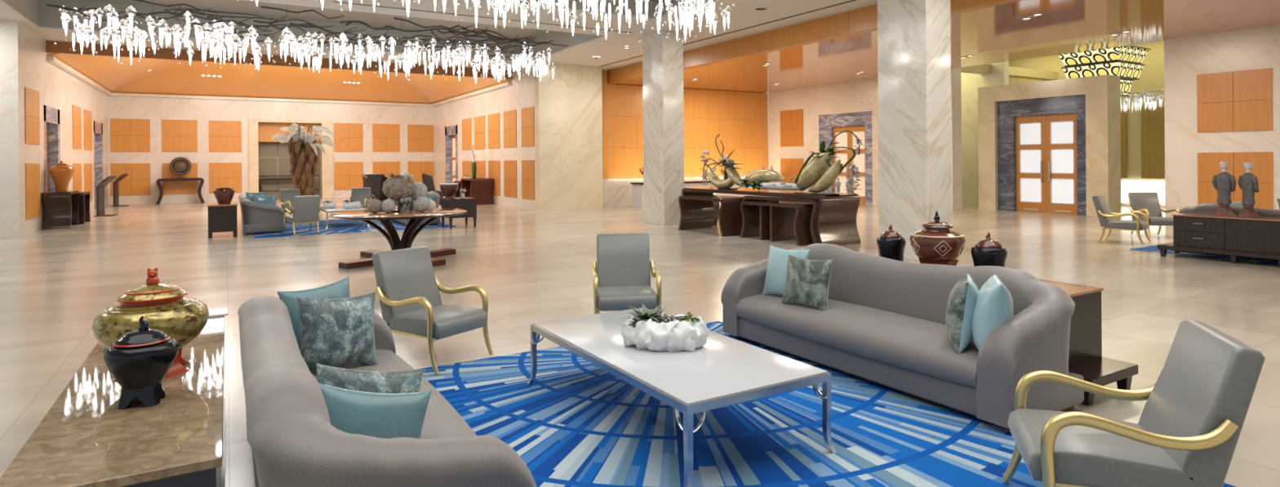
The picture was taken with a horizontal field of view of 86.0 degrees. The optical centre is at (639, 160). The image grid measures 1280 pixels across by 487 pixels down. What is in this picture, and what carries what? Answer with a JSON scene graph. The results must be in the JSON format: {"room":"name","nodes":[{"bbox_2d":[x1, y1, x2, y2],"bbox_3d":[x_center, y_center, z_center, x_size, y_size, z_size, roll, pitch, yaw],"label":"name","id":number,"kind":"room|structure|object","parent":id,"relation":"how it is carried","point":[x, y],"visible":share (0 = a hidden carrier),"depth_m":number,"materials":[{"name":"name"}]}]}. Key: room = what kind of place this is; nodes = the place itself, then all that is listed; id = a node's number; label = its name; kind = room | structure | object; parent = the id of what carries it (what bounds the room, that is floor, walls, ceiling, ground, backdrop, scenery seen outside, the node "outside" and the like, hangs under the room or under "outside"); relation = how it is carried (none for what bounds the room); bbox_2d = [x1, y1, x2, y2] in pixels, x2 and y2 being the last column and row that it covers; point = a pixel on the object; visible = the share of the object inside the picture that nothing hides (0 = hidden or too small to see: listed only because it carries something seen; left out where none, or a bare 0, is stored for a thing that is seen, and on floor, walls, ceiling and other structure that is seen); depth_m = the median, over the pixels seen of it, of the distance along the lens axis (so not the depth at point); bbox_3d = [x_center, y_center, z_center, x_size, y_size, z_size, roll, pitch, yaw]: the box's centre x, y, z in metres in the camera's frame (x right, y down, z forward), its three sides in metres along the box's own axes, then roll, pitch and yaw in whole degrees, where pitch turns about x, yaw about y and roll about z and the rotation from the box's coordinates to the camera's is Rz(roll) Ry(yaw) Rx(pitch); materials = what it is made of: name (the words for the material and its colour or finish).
{"room":"hotel lobby","nodes":[
{"label":"hotel lobby","id":0,"kind":"room"},
{"bbox_2d":[22,24,108,235],"bbox_3d":[-19.438,-0.731,23.262,0.675,5.250,14.700,0,0,-31],"label":"wall","id":1,"kind":"structure","parent":0,"point":[79,104],"depth_m":20.34,"materials":[{"name":"beige stone"}]},
{"bbox_2d":[43,104,60,191],"bbox_3d":[-17.229,0.168,19.896,0.320,3.420,2.140,0,0,-31],"label":"door","id":2,"kind":"structure","parent":1,"relation":"in","point":[51,115],"depth_m":20.55,"materials":[{"name":"grey glass"}]},
{"bbox_2d":[93,120,102,209],"bbox_3d":[-21.543,0.199,27.068,0.320,3.420,2.200,0,0,-31],"label":"door","id":3,"kind":"structure","parent":1,"relation":"in","point":[98,126],"depth_m":27.77,"materials":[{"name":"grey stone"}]},
{"bbox_2d":[107,95,434,204],"bbox_3d":[-17.209,-0.898,33.548,15.100,5.550,1.370,0,0,-31],"label":"wall","id":4,"kind":"structure","parent":0,"point":[226,143],"depth_m":32.10,"materials":[{"name":"beige paint"}]},
{"bbox_2d":[46,56,511,106],"bbox_3d":[-13.892,-2.907,28.008,13.800,0.120,11.700,0,0,-31],"label":"crown molding","id":5,"kind":"structure","parent":4,"relation":"attached to","point":[52,60],"depth_m":30.74,"materials":[{"name":"beige paint"}]},
{"bbox_2d":[46,53,511,103],"bbox_3d":[-13.898,-3.737,28.008,13.800,1.540,11.700,0,0,-31],"label":"ceiling","id":6,"kind":"structure","parent":0,"point":[166,77],"depth_m":30.58,"materials":[{"name":"orange paint"}]},
{"bbox_2d":[45,40,512,79],"bbox_3d":[-10.864,-3.910,22.961,13.800,1.620,0.120,0,0,-31],"label":"fascia","id":7,"kind":"object","parent":6,"relation":"attached to","point":[64,47],"visible":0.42,"depth_m":21.87,"materials":[{"name":"brown wood"}]},
{"bbox_2d":[0,0,877,70],"bbox_3d":[-5.036,-3.913,7.024,26.660,0.900,33.200,0,0,-31],"label":"ceiling","id":8,"kind":"structure","parent":0,"point":[43,20],"depth_m":18.49,"materials":[{"name":"white paint"}]},
{"bbox_2d":[46,0,568,87],"bbox_3d":[-7.515,-3.210,17.632,11.698,2.108,2.776,0,0,-31],"label":"crystal chandelier","id":9,"kind":"object","parent":8,"relation":"hanging from","point":[83,31],"visible":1,"depth_m":16.86,"materials":[{"name":"white"}]},
{"bbox_2d":[333,0,631,32],"bbox_3d":[-3.448,-3.477,16.846,7.500,0.016,0.060,0,0,-31],"label":"air slot","id":10,"kind":"structure","parent":8,"relation":"attached to","point":[333,1],"depth_m":16.37,"materials":[{"name":"black metal"}]},
{"bbox_2d":[255,0,733,42],"bbox_3d":[-3.043,-3.264,10.959,12.726,2.068,2.843,0,0,-31],"label":"crystal chandelier","id":11,"kind":"object","parent":8,"relation":"hanging from","point":[686,7],"visible":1,"depth_m":12.48,"materials":[{"name":"white"}]},
{"bbox_2d":[598,0,856,66],"bbox_3d":[2.887,-3.523,18.206,0.080,0.016,20.200,0,0,-31],"label":"air slot","id":12,"kind":"structure","parent":8,"relation":"attached to","point":[851,0],"depth_m":17.83,"materials":[{"name":"metal"}]},
{"bbox_2d":[433,65,535,209],"bbox_3d":[-7.180,-0.822,30.869,0.675,5.250,14.300,0,0,-31],"label":"wall","id":13,"kind":"structure","parent":0,"point":[500,122],"depth_m":27.78,"materials":[{"name":"beige stone"}]},
{"bbox_2d":[444,124,457,182],"bbox_3d":[-9.134,0.058,33.832,0.320,3.520,2.200,0,0,-31],"label":"door","id":14,"kind":"structure","parent":13,"relation":"in","point":[451,131],"depth_m":34.46,"materials":[{"name":"grey glass"}]},
{"bbox_2d":[0,197,1279,486],"bbox_3d":[-1.893,1.824,18.691,44.000,0.120,50.000,0,0,-31],"label":"floor","id":15,"kind":"structure","parent":0,"point":[531,265],"depth_m":10.33,"materials":[{"name":"stone"}]},
{"bbox_2d":[0,20,23,237],"bbox_3d":[-19.401,-0.732,14.445,9.650,5.250,0.450,0,0,-31],"label":"wall pier","id":16,"kind":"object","parent":15,"relation":"on","point":[11,146],"visible":1,"depth_m":16.67,"materials":[{"name":"beige stone"}]},
{"bbox_2d":[40,190,79,229],"bbox_3d":[-16.321,1.371,19.351,0.620,1.000,1.324,0,0,-31],"label":"console table","id":17,"kind":"object","parent":15,"relation":"on","point":[60,210],"visible":0.99,"depth_m":18.88,"materials":[{"name":"brown wood"}]},
{"bbox_2d":[48,160,74,191],"bbox_3d":[-16.311,0.438,19.362,0.560,0.865,0.560,0,0,-31],"label":"lidded jar","id":18,"kind":"object","parent":17,"relation":"on","point":[61,174],"visible":1,"depth_m":19.22,"materials":[{"name":"orange ceramic"}]},
{"bbox_2d":[78,191,90,223],"bbox_3d":[-16.956,1.411,20.544,0.660,0.930,1.122,0,0,-31],"label":"table","id":19,"kind":"object","parent":15,"relation":"on","point":[84,215],"visible":0.38,"depth_m":20.32,"materials":[{"name":"brown wood"}]},
{"bbox_2d":[93,175,117,216],"bbox_3d":[-18.239,1.205,23.450,0.500,1.360,0.500,0,0,-16],"label":"stand","id":20,"kind":"object","parent":15,"relation":"on","point":[100,187],"visible":1,"depth_m":23.33,"materials":[{"name":"brown metal"}]},
{"bbox_2d":[0,315,225,486],"bbox_3d":[-2.472,1.408,3.478,0.630,0.720,2.860,0,0,-31],"label":"console table","id":21,"kind":"object","parent":15,"relation":"on","point":[83,439],"visible":0.68,"depth_m":2.64,"materials":[{"name":"brown stone"}]},
{"bbox_2d":[102,315,179,408],"bbox_3d":[-2.154,0.859,2.971,0.277,0.374,0.267,0,0,-19],"label":"lidded jar","id":22,"kind":"object","parent":21,"relation":"on","point":[140,360],"visible":1,"depth_m":2.90,"materials":[{"name":"black ceramic"}]},
{"bbox_2d":[91,266,208,381],"bbox_3d":[-2.418,0.789,3.409,0.476,0.516,0.476,0,0,-31],"label":"lidded jar","id":23,"kind":"object","parent":21,"relation":"on","point":[164,306],"visible":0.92,"depth_m":3.30,"materials":[{"name":"gold metal"}]},
{"bbox_2d":[111,173,128,206],"bbox_3d":[-21.846,1.232,28.865,0.500,1.360,0.500,0,0,-21],"label":"stand","id":24,"kind":"object","parent":15,"relation":"on","point":[115,184],"visible":1,"depth_m":28.69,"materials":[{"name":"brown metal"}]},
{"bbox_2d":[155,177,204,204],"bbox_3d":[-20.337,1.341,30.414,1.777,1.120,0.500,0,0,-31],"label":"console table","id":25,"kind":"object","parent":15,"relation":"on","point":[158,180],"visible":1,"depth_m":30.14,"materials":[{"name":"brown wood"}]},
{"bbox_2d":[169,156,191,177],"bbox_3d":[-20.345,0.310,30.414,0.820,0.940,0.140,0,0,-31],"label":"disc","id":26,"kind":"object","parent":25,"relation":"on","point":[180,166],"visible":1,"depth_m":30.38,"materials":[{"name":"brown ceramic"}]},
{"bbox_2d":[206,202,238,238],"bbox_3d":[-10.044,1.437,16.533,0.630,0.775,0.620,0,0,-31],"label":"base cabinet","id":27,"kind":"object","parent":15,"relation":"on","point":[221,217],"visible":0.98,"depth_m":16.29,"materials":[{"name":"brown wood"}]},
{"bbox_2d":[213,187,235,204],"bbox_3d":[-10.019,0.854,16.551,0.450,0.390,0.450,0,0,-31],"label":"vase","id":28,"kind":"object","parent":27,"relation":"on","point":[223,195],"visible":1,"depth_m":16.41,"materials":[{"name":"red ceramic"}]},
{"bbox_2d":[271,123,335,195],"bbox_3d":[-10.996,0.317,22.509,1.856,3.029,1.672,0,0,-14],"label":"floor vase","id":29,"kind":"object","parent":15,"relation":"on","point":[304,159],"visible":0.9,"depth_m":22.29,"materials":[{"name":"brown ceramic"}]},
{"bbox_2d":[253,218,456,237],"bbox_3d":[-8.137,1.804,19.225,4.750,0.012,4.450,0,0,-31],"label":"carpet","id":30,"kind":"object","parent":15,"relation":"on","point":[338,225],"visible":0.57,"depth_m":18.37,"materials":[{"name":"blue carpet"}]},
{"bbox_2d":[238,193,285,234],"bbox_3d":[-10.020,1.355,18.182,1.026,0.915,2.939,0,0,-31],"label":"sofa","id":31,"kind":"object","parent":30,"relation":"on","point":[256,218],"visible":0.9,"depth_m":16.93,"materials":[{"name":"grey fabric"}]},
{"bbox_2d":[251,193,276,205],"bbox_3d":[-9.409,1.060,17.209,0.578,0.424,0.192,0,0,-30],"label":"cushion","id":32,"kind":"object","parent":31,"relation":"on","point":[265,199],"visible":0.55,"depth_m":17.18,"materials":[{"name":"teal fabric"}]},
{"bbox_2d":[279,188,300,215],"bbox_3d":[-10.366,1.342,20.664,0.892,0.945,0.674,0,0,39],"label":"armchair","id":33,"kind":"object","parent":30,"relation":"on","point":[286,199],"visible":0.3,"depth_m":20.71,"materials":[{"name":"grey fabric"}]},
{"bbox_2d":[283,195,320,235],"bbox_3d":[-8.338,1.327,16.967,0.674,0.945,0.892,0,0,-43],"label":"armchair","id":34,"kind":"object","parent":30,"relation":"on","point":[306,209],"visible":1,"depth_m":16.72,"materials":[{"name":"grey fabric"}]},
{"bbox_2d":[318,205,369,229],"bbox_3d":[-8.327,1.560,19.199,1.086,0.480,2.138,0,0,-31],"label":"coffee table","id":35,"kind":"object","parent":30,"relation":"on","point":[339,208],"visible":0.48,"depth_m":18.46,"materials":[{"name":"metal"}]},
{"bbox_2d":[342,187,371,219],"bbox_3d":[-8.766,1.331,21.332,0.674,0.945,0.892,0,0,-6],"label":"armchair","id":36,"kind":"object","parent":30,"relation":"on","point":[362,195],"visible":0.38,"depth_m":21.59,"materials":[{"name":"grey fabric"}]},
{"bbox_2d":[388,191,439,225],"bbox_3d":[-6.655,1.330,20.031,1.026,0.915,2.939,0,0,-31],"label":"sofa","id":37,"kind":"object","parent":30,"relation":"on","point":[405,221],"visible":0.16,"depth_m":19.02,"materials":[{"name":"grey fabric"}]},
{"bbox_2d":[362,173,388,202],"bbox_3d":[-8.908,1.137,23.423,0.860,1.362,0.790,0,0,44],"label":"chair","id":38,"kind":"object","parent":15,"relation":"on","point":[374,181],"visible":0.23,"depth_m":23.60,"materials":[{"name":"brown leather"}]},
{"bbox_2d":[329,207,466,268],"bbox_3d":[-4.265,1.349,12.249,2.300,0.866,2.300,0,0,-31],"label":"round table","id":39,"kind":"object","parent":15,"relation":"on","point":[411,231],"visible":0.78,"depth_m":11.96,"materials":[{"name":"brown wood"}]},
{"bbox_2d":[367,196,382,213],"bbox_3d":[-4.613,0.778,11.947,0.252,0.284,0.255,0,0,-31],"label":"decorative ball","id":40,"kind":"object","parent":39,"relation":"on","point":[374,206],"visible":0.99,"depth_m":11.86,"materials":[{"name":"beige"}]},
{"bbox_2d":[382,172,414,212],"bbox_3d":[-4.336,0.564,12.346,0.560,0.703,0.442,0,0,-37],"label":"ornament","id":41,"kind":"object","parent":39,"relation":"on","point":[401,186],"visible":0.98,"depth_m":12.21,"materials":[{"name":"brown plant"}]},
{"bbox_2d":[397,195,413,212],"bbox_3d":[-4.168,0.775,12.216,0.269,0.280,0.267,0,0,-31],"label":"urn","id":42,"kind":"object","parent":39,"relation":"on","point":[405,205],"visible":1,"depth_m":12.13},
{"bbox_2d":[409,181,427,210],"bbox_3d":[-4.100,0.653,12.680,0.341,0.522,0.346,0,0,-31],"label":"orb","id":43,"kind":"object","parent":39,"relation":"on","point":[420,188],"visible":0.55,"depth_m":12.56,"materials":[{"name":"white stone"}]},
{"bbox_2d":[414,195,430,212],"bbox_3d":[-3.866,0.762,12.198,0.271,0.304,0.275,0,0,-31],"label":"decorative ball","id":44,"kind":"object","parent":39,"relation":"on","point":[422,203],"visible":1,"depth_m":12.11,"materials":[{"name":"white"}]},
{"bbox_2d":[422,173,444,204],"bbox_3d":[-7.366,1.126,24.643,0.860,1.362,0.790,0,0,-16],"label":"chair","id":45,"kind":"object","parent":15,"relation":"on","point":[428,180],"visible":0.27,"depth_m":24.23,"materials":[{"name":"grey fabric"}]},
{"bbox_2d":[440,196,476,228],"bbox_3d":[-4.863,1.396,18.424,0.720,0.780,0.840,0,0,-31],"label":"base cabinet","id":46,"kind":"object","parent":15,"relation":"on","point":[469,204],"visible":0.88,"depth_m":18.13,"materials":[{"name":"brown wood"}]},
{"bbox_2d":[439,182,458,198],"bbox_3d":[-5.099,0.807,18.343,0.500,0.400,0.500,0,0,-31],"label":"footed bowl","id":47,"kind":"object","parent":46,"relation":"on","point":[448,189],"visible":1,"depth_m":18.19,"materials":[{"name":"red ceramic"}]},
{"bbox_2d":[460,177,494,204],"bbox_3d":[-6.779,1.270,28.592,0.950,1.060,1.525,0,0,-31],"label":"table","id":48,"kind":"object","parent":15,"relation":"on","point":[481,188],"visible":0.85,"depth_m":28.08,"materials":[{"name":"red wood"}]},
{"bbox_2d":[534,62,603,210],"bbox_3d":[-2.581,-0.856,25.070,2.530,5.250,0.380,0,0,-31],"label":"wall pier","id":49,"kind":"object","parent":15,"relation":"on","point":[568,106],"visible":0.93,"depth_m":24.86,"materials":[{"name":"stone"}]},
{"bbox_2d":[631,180,780,208],"bbox_3d":[2.810,1.264,27.357,6.900,0.930,0.800,0,0,-31],"label":"countertop","id":50,"kind":"structure","parent":15,"relation":"on","point":[637,187],"depth_m":26.29,"materials":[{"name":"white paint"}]},
{"bbox_2d":[678,194,742,235],"bbox_3d":[1.861,1.306,16.751,1.000,0.860,1.821,0,0,-31],"label":"table","id":51,"kind":"object","parent":15,"relation":"on","point":[697,211],"visible":0.8,"depth_m":17.11,"materials":[{"name":"brown wood"}]},
{"bbox_2d":[681,186,861,244],"bbox_3d":[2.840,1.214,16.150,1.100,1.030,4.985,0,0,-31],"label":"console table","id":52,"kind":"object","parent":15,"relation":"on","point":[836,215],"visible":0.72,"depth_m":14.18,"materials":[{"name":"brown wood"}]},
{"bbox_2d":[698,133,744,189],"bbox_3d":[2.025,0.024,17.181,0.498,1.384,1.705,0,0,-38],"label":"arrangement","id":53,"kind":"object","parent":52,"relation":"on","point":[734,175],"visible":1,"depth_m":17.03,"materials":[{"name":"gold metal"}]},
{"bbox_2d":[733,169,804,190],"bbox_3d":[2.943,0.451,15.518,0.662,0.484,2.266,0,0,-31],"label":"arrangement","id":54,"kind":"object","parent":52,"relation":"on","point":[753,180],"visible":1,"depth_m":15.56,"materials":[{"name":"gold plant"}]},
{"bbox_2d":[794,129,862,194],"bbox_3d":[3.820,0.046,14.207,0.610,1.287,1.950,0,0,-31],"label":"arrangement","id":55,"kind":"object","parent":52,"relation":"on","point":[819,172],"visible":0.99,"depth_m":14.08,"materials":[{"name":"gold metal"}]},
{"bbox_2d":[740,200,813,245],"bbox_3d":[3.166,1.317,14.968,1.000,0.820,1.870,0,0,-31],"label":"table","id":56,"kind":"object","parent":15,"relation":"on","point":[773,220],"visible":0.73,"depth_m":14.86,"materials":[{"name":"brown wood"}]},
{"bbox_2d":[417,320,1235,486],"bbox_3d":[0.359,1.741,4.362,3.990,0.012,4.720,0,0,-31],"label":"carpet","id":57,"kind":"object","parent":15,"relation":"on","point":[578,424],"visible":0.62,"depth_m":4.37,"materials":[{"name":"blue carpet"}]},
{"bbox_2d":[237,295,536,486],"bbox_3d":[-1.530,1.292,3.660,1.026,0.915,2.939,0,0,-31],"label":"sofa","id":58,"kind":"object","parent":57,"relation":"on","point":[293,440],"visible":0.78,"depth_m":2.51,"materials":[{"name":"grey fabric"}]},
{"bbox_2d":[276,276,350,351],"bbox_3d":[-2.146,1.056,4.609,0.495,0.500,0.200,0,0,-37],"label":"cushion","id":59,"kind":"object","parent":58,"relation":"on","point":[340,288],"visible":0.39,"depth_m":4.57,"materials":[{"name":"blue fabric"}]},
{"bbox_2d":[297,291,377,371],"bbox_3d":[-1.921,1.089,4.371,0.506,0.487,0.224,0,0,-37],"label":"cushion","id":60,"kind":"object","parent":58,"relation":"on","point":[337,331],"visible":0.92,"depth_m":4.30,"materials":[{"name":"fabric"}]},
{"bbox_2d":[315,362,424,392],"bbox_3d":[-1.306,1.200,3.293,0.592,0.490,0.201,0,0,-33],"label":"cushion","id":61,"kind":"object","parent":58,"relation":"on","point":[408,380],"visible":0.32,"depth_m":3.30,"materials":[{"name":"fabric"}]},
{"bbox_2d":[319,382,431,438],"bbox_3d":[-1.207,1.224,3.002,0.638,0.561,0.231,0,0,-34],"label":"cushion","id":62,"kind":"object","parent":58,"relation":"on","point":[380,415],"visible":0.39,"depth_m":3.00,"materials":[{"name":"blue fabric"}]},
{"bbox_2d":[310,348,476,438],"bbox_3d":[-1.390,1.407,3.744,0.700,0.212,2.450,0,0,-31],"label":"seat cushion","id":63,"kind":"object","parent":58,"relation":"on","point":[441,420],"depth_m":3.67,"materials":[{"name":"fabric"}]},
{"bbox_2d":[372,245,493,373],"bbox_3d":[-1.860,1.280,6.102,0.892,0.945,0.674,0,0,32],"label":"armchair","id":64,"kind":"object","parent":57,"relation":"on","point":[407,290],"visible":0.91,"depth_m":6.06,"materials":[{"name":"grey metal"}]},
{"bbox_2d":[592,232,661,313],"bbox_3d":[-0.153,1.267,7.130,0.674,0.945,0.892,0,0,-5],"label":"armchair","id":65,"kind":"object","parent":57,"relation":"on","point":[621,272],"visible":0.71,"depth_m":7.32,"materials":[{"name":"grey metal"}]},
{"bbox_2d":[527,307,836,486],"bbox_3d":[0.141,1.497,4.722,1.086,0.480,2.172,0,0,-31],"label":"coffee table","id":66,"kind":"object","parent":57,"relation":"on","point":[726,371],"visible":0.8,"depth_m":4.16,"materials":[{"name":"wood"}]},
{"bbox_2d":[619,302,710,351],"bbox_3d":[0.159,1.130,4.674,0.599,0.254,0.432,0,0,28],"label":"planter","id":67,"kind":"object","parent":66,"relation":"on","point":[650,330],"visible":1,"depth_m":4.54,"materials":[{"name":"white ceramic"}]},
{"bbox_2d":[720,243,1084,428],"bbox_3d":[1.954,1.266,5.756,1.026,0.915,2.939,0,0,-31],"label":"sofa","id":68,"kind":"object","parent":57,"relation":"on","point":[883,323],"visible":0.81,"depth_m":5.23,"materials":[{"name":"grey fabric"}]},
{"bbox_2d":[762,244,809,295],"bbox_3d":[1.390,1.070,6.549,0.207,0.494,0.498,0,0,-41],"label":"cushion","id":69,"kind":"object","parent":68,"relation":"on","point":[775,275],"visible":0.7,"depth_m":6.54,"materials":[{"name":"blue fabric"}]},
{"bbox_2d":[781,254,833,310],"bbox_3d":[1.486,1.084,6.117,0.203,0.457,0.498,0,0,-43],"label":"cushion","id":70,"kind":"object","parent":68,"relation":"on","point":[806,281],"visible":1,"depth_m":6.03,"materials":[{"name":"fabric"}]},
{"bbox_2d":[735,293,978,387],"bbox_3d":[1.815,1.384,5.672,0.700,0.212,2.450,0,0,-31],"label":"seat cushion","id":71,"kind":"object","parent":68,"relation":"on","point":[918,343],"depth_m":5.38,"materials":[{"name":"grey fabric"}]},
{"bbox_2d":[945,273,978,353],"bbox_3d":[2.289,1.073,4.861,0.244,0.509,0.454,0,0,14],"label":"cushion","id":72,"kind":"object","parent":68,"relation":"on","point":[962,300],"visible":0.87,"depth_m":4.68,"materials":[{"name":"fabric"}]},
{"bbox_2d":[972,274,1013,351],"bbox_3d":[2.387,1.067,4.658,0.259,0.543,0.458,0,0,15],"label":"cushion","id":73,"kind":"object","parent":68,"relation":"on","point":[993,307],"visible":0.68,"depth_m":4.50,"materials":[{"name":"blue fabric"}]},
{"bbox_2d":[1001,318,1265,486],"bbox_3d":[2.252,1.249,3.233,0.892,0.945,0.674,0,0,19],"label":"armchair","id":74,"kind":"object","parent":57,"relation":"on","point":[1187,432],"visible":1,"depth_m":3.03,"materials":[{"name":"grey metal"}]},
{"bbox_2d":[903,259,1137,405],"bbox_3d":[2.731,1.357,6.118,0.670,0.745,2.720,0,0,-31],"label":"sideboard","id":75,"kind":"object","parent":15,"relation":"on","point":[1086,359],"visible":0.11,"depth_m":5.13,"materials":[{"name":"brown wood"}]},
{"bbox_2d":[876,223,906,261],"bbox_3d":[2.367,0.793,6.473,0.261,0.388,0.270,0,0,-21],"label":"lidded jar","id":76,"kind":"object","parent":75,"relation":"on","point":[891,243],"visible":0.91,"depth_m":6.38,"materials":[{"name":"black ceramic"}]},
{"bbox_2d":[909,210,965,265],"bbox_3d":[2.620,0.715,6.052,0.452,0.540,0.452,0,0,19],"label":"lidded jar","id":77,"kind":"object","parent":75,"relation":"on","point":[935,243],"visible":0.94,"depth_m":5.91,"materials":[{"name":"brown ceramic"}]},
{"bbox_2d":[970,231,1007,266],"bbox_3d":[2.867,0.784,5.642,0.267,0.398,0.277,0,0,-11],"label":"lidded jar","id":78,"kind":"object","parent":75,"relation":"on","point":[988,251],"visible":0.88,"depth_m":5.55,"materials":[{"name":"black ceramic"}]},
{"bbox_2d":[1068,356,1137,385],"bbox_3d":[2.733,1.565,6.118,0.670,0.070,2.720,0,0,-31],"label":"shelf","id":79,"kind":"object","parent":75,"relation":"attached to","point":[1102,371],"depth_m":5.03,"materials":[{"name":"brown wood"}]},
{"bbox_2d":[1091,194,1151,244],"bbox_3d":[9.883,1.193,14.117,0.674,0.945,0.892,0,0,-43],"label":"armchair","id":80,"kind":"object","parent":15,"relation":"on","point":[1106,217],"visible":1,"depth_m":14.06,"materials":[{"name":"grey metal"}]},
{"bbox_2d":[1128,191,1179,237],"bbox_3d":[11.250,1.183,15.043,0.674,0.945,0.892,0,0,7],"label":"armchair","id":81,"kind":"object","parent":15,"relation":"on","point":[1147,202],"visible":0.7,"depth_m":15.26,"materials":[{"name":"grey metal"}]},
{"bbox_2d":[1129,244,1278,263],"bbox_3d":[12.378,1.653,11.842,4.200,0.012,5.150,0,0,-31],"label":"carpet","id":82,"kind":"object","parent":15,"relation":"on","point":[1149,248],"visible":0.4,"depth_m":12.16,"materials":[{"name":"blue carpet"}]},
{"bbox_2d":[1178,202,1279,260],"bbox_3d":[10.953,1.200,11.600,1.026,0.915,2.939,0,0,-31],"label":"sofa","id":83,"kind":"object","parent":82,"relation":"on","point":[1206,207],"visible":0.24,"depth_m":12.05,"materials":[{"name":"grey fabric"}]},
{"bbox_2d":[1156,213,1279,267],"bbox_3d":[10.098,1.303,11.109,0.670,0.745,2.720,0,0,-31],"label":"sideboard","id":84,"kind":"object","parent":15,"relation":"on","point":[1235,237],"visible":1,"depth_m":11.32,"materials":[{"name":"brown wood"}]},
{"bbox_2d":[1156,242,1279,259],"bbox_3d":[10.099,1.510,11.109,0.670,0.070,2.720,0,0,-31],"label":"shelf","id":85,"kind":"object","parent":84,"relation":"attached to","point":[1233,252],"depth_m":11.33,"materials":[{"name":"brown wood"}]},
{"bbox_2d":[1212,161,1236,216],"bbox_3d":[9.836,0.475,11.561,0.205,0.913,0.337,0,0,-21],"label":"figurine","id":86,"kind":"object","parent":84,"relation":"on","point":[1224,182],"visible":1,"depth_m":11.51,"materials":[{"name":"grey stone"}]},
{"bbox_2d":[1235,162,1261,217],"bbox_3d":[10.002,0.479,11.285,0.202,0.903,0.334,0,0,-1],"label":"figurine","id":87,"kind":"object","parent":84,"relation":"on","point":[1247,181],"visible":1,"depth_m":11.23,"materials":[{"name":"grey stone"}]},
{"bbox_2d":[642,31,684,225],"bbox_3d":[0.645,-0.880,19.162,0.670,5.250,1.070,0,0,-31],"label":"column","id":88,"kind":"structure","parent":0,"point":[662,56],"depth_m":18.77,"materials":[{"name":"beige stone"}]},
{"bbox_2d":[601,69,768,178],"bbox_3d":[1.911,-0.889,28.611,8.820,5.250,0.340,0,0,-31],"label":"wall","id":89,"kind":"structure","parent":0,"point":[740,118],"depth_m":28.81,"materials":[{"name":"brown wood"}]},
{"bbox_2d":[602,175,746,206],"bbox_3d":[1.962,1.216,28.552,8.820,1.040,0.280,0,0,-31],"label":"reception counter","id":90,"kind":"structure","parent":89,"relation":"attached to","point":[615,192],"depth_m":26.74,"materials":[{"name":"beige stone"}]},
{"bbox_2d":[768,67,961,210],"bbox_3d":[8.303,-1.262,26.997,0.525,5.900,9.100,0,0,-31],"label":"wall","id":91,"kind":"structure","parent":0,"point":[793,114],"depth_m":28.21,"materials":[{"name":"beige stone"}]},
{"bbox_2d":[819,111,872,204],"bbox_3d":[8.236,-0.086,27.108,0.400,3.550,2.710,0,0,-31],"label":"door","id":92,"kind":"structure","parent":91,"relation":"attached to","point":[860,123],"depth_m":26.80,"materials":[{"name":"brown wood"}]},
{"bbox_2d":[877,0,951,261],"bbox_3d":[4.849,-0.911,12.163,0.660,5.250,1.020,0,0,-31],"label":"column","id":93,"kind":"structure","parent":0,"point":[914,38],"depth_m":11.84,"materials":[{"name":"beige stone"}]},
{"bbox_2d":[616,0,1279,93],"bbox_3d":[10.396,-3.122,15.369,7.800,0.110,31.600,0,0,-31],"label":"ceiling","id":94,"kind":"structure","parent":0,"point":[997,33],"depth_m":17.01,"materials":[{"name":"paint"}]},
{"bbox_2d":[607,0,1022,84],"bbox_3d":[6.953,-3.442,13.241,0.290,0.820,31.500,0,0,-31],"label":"beam","id":95,"kind":"structure","parent":94,"relation":"attached to","point":[864,20],"depth_m":18.02,"materials":[{"name":"orange wood"}]},
{"bbox_2d":[960,61,1008,206],"bbox_3d":[11.250,-1.433,26.582,0.300,6.200,6.050,0,0,-31],"label":"wall","id":96,"kind":"structure","parent":0,"point":[970,82],"depth_m":24.93,"materials":[{"name":"yellow paint"}]},
{"bbox_2d":[960,63,1057,80],"bbox_3d":[14.950,-3.236,22.543,6.100,0.350,6.400,0,0,-31],"label":"cove","id":97,"kind":"object","parent":96,"relation":"attached to","point":[1014,72],"visible":0.21,"depth_m":25.29,"materials":[{"name":"yellow paint"}]},
{"bbox_2d":[977,74,1120,216],"bbox_3d":[12.916,-0.421,21.931,0.750,4.150,4.030,0,0,-31],"label":"wall","id":98,"kind":"structure","parent":0,"point":[1102,92],"depth_m":20.47,"materials":[{"name":"stone"}]},
{"bbox_2d":[997,94,1086,215],"bbox_3d":[12.897,-0.160,21.919,0.400,3.630,2.830,0,0,-31],"label":"door","id":99,"kind":"structure","parent":98,"relation":"in","point":[1042,141],"depth_m":21.86,"materials":[{"name":"brown wood"}]},
{"bbox_2d":[1008,40,1164,207],"bbox_3d":[16.949,-1.476,25.371,0.380,6.200,14.000,0,0,-31],"label":"wall","id":100,"kind":"structure","parent":0,"point":[1143,131],"depth_m":24.02,"materials":[{"name":"yellow paint"}]},
{"bbox_2d":[1120,179,1164,204],"bbox_3d":[17.742,1.099,23.794,0.080,0.800,1.900,0,0,-31],"label":"window","id":101,"kind":"structure","parent":100,"relation":"in","point":[1126,186],"depth_m":24.01,"materials":[{"name":"white glass"}]},
{"bbox_2d":[1164,24,1279,217],"bbox_3d":[17.937,-1.333,10.882,0.825,5.900,16.150,0,0,-31],"label":"wall","id":102,"kind":"structure","parent":0,"point":[1222,90],"depth_m":16.58,"materials":[{"name":"beige stone"}]},
{"bbox_3d":[16.732,-4.474,19.419,7.250,0.200,32.000,0,0,-31],"label":"ceiling","id":103,"kind":"structure","parent":0,"visible":0},
{"bbox_2d":[1057,44,1150,97],"bbox_3d":[15.645,-3.257,23.229,2.000,2.218,2.000,0,0,-31],"label":"chandelier","id":104,"kind":"object","parent":103,"relation":"hanging from","point":[1124,61],"visible":0.51,"depth_m":22.67,"materials":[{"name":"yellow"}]},
{"bbox_2d":[1120,88,1164,111],"bbox_3d":[17.376,-3.023,23.184,0.708,2.712,2.500,0,0,-31],"label":"crystal chandelier","id":105,"kind":"object","parent":103,"relation":"hanging from","point":[1151,98],"visible":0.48,"depth_m":23.34,"materials":[{"name":"white"}]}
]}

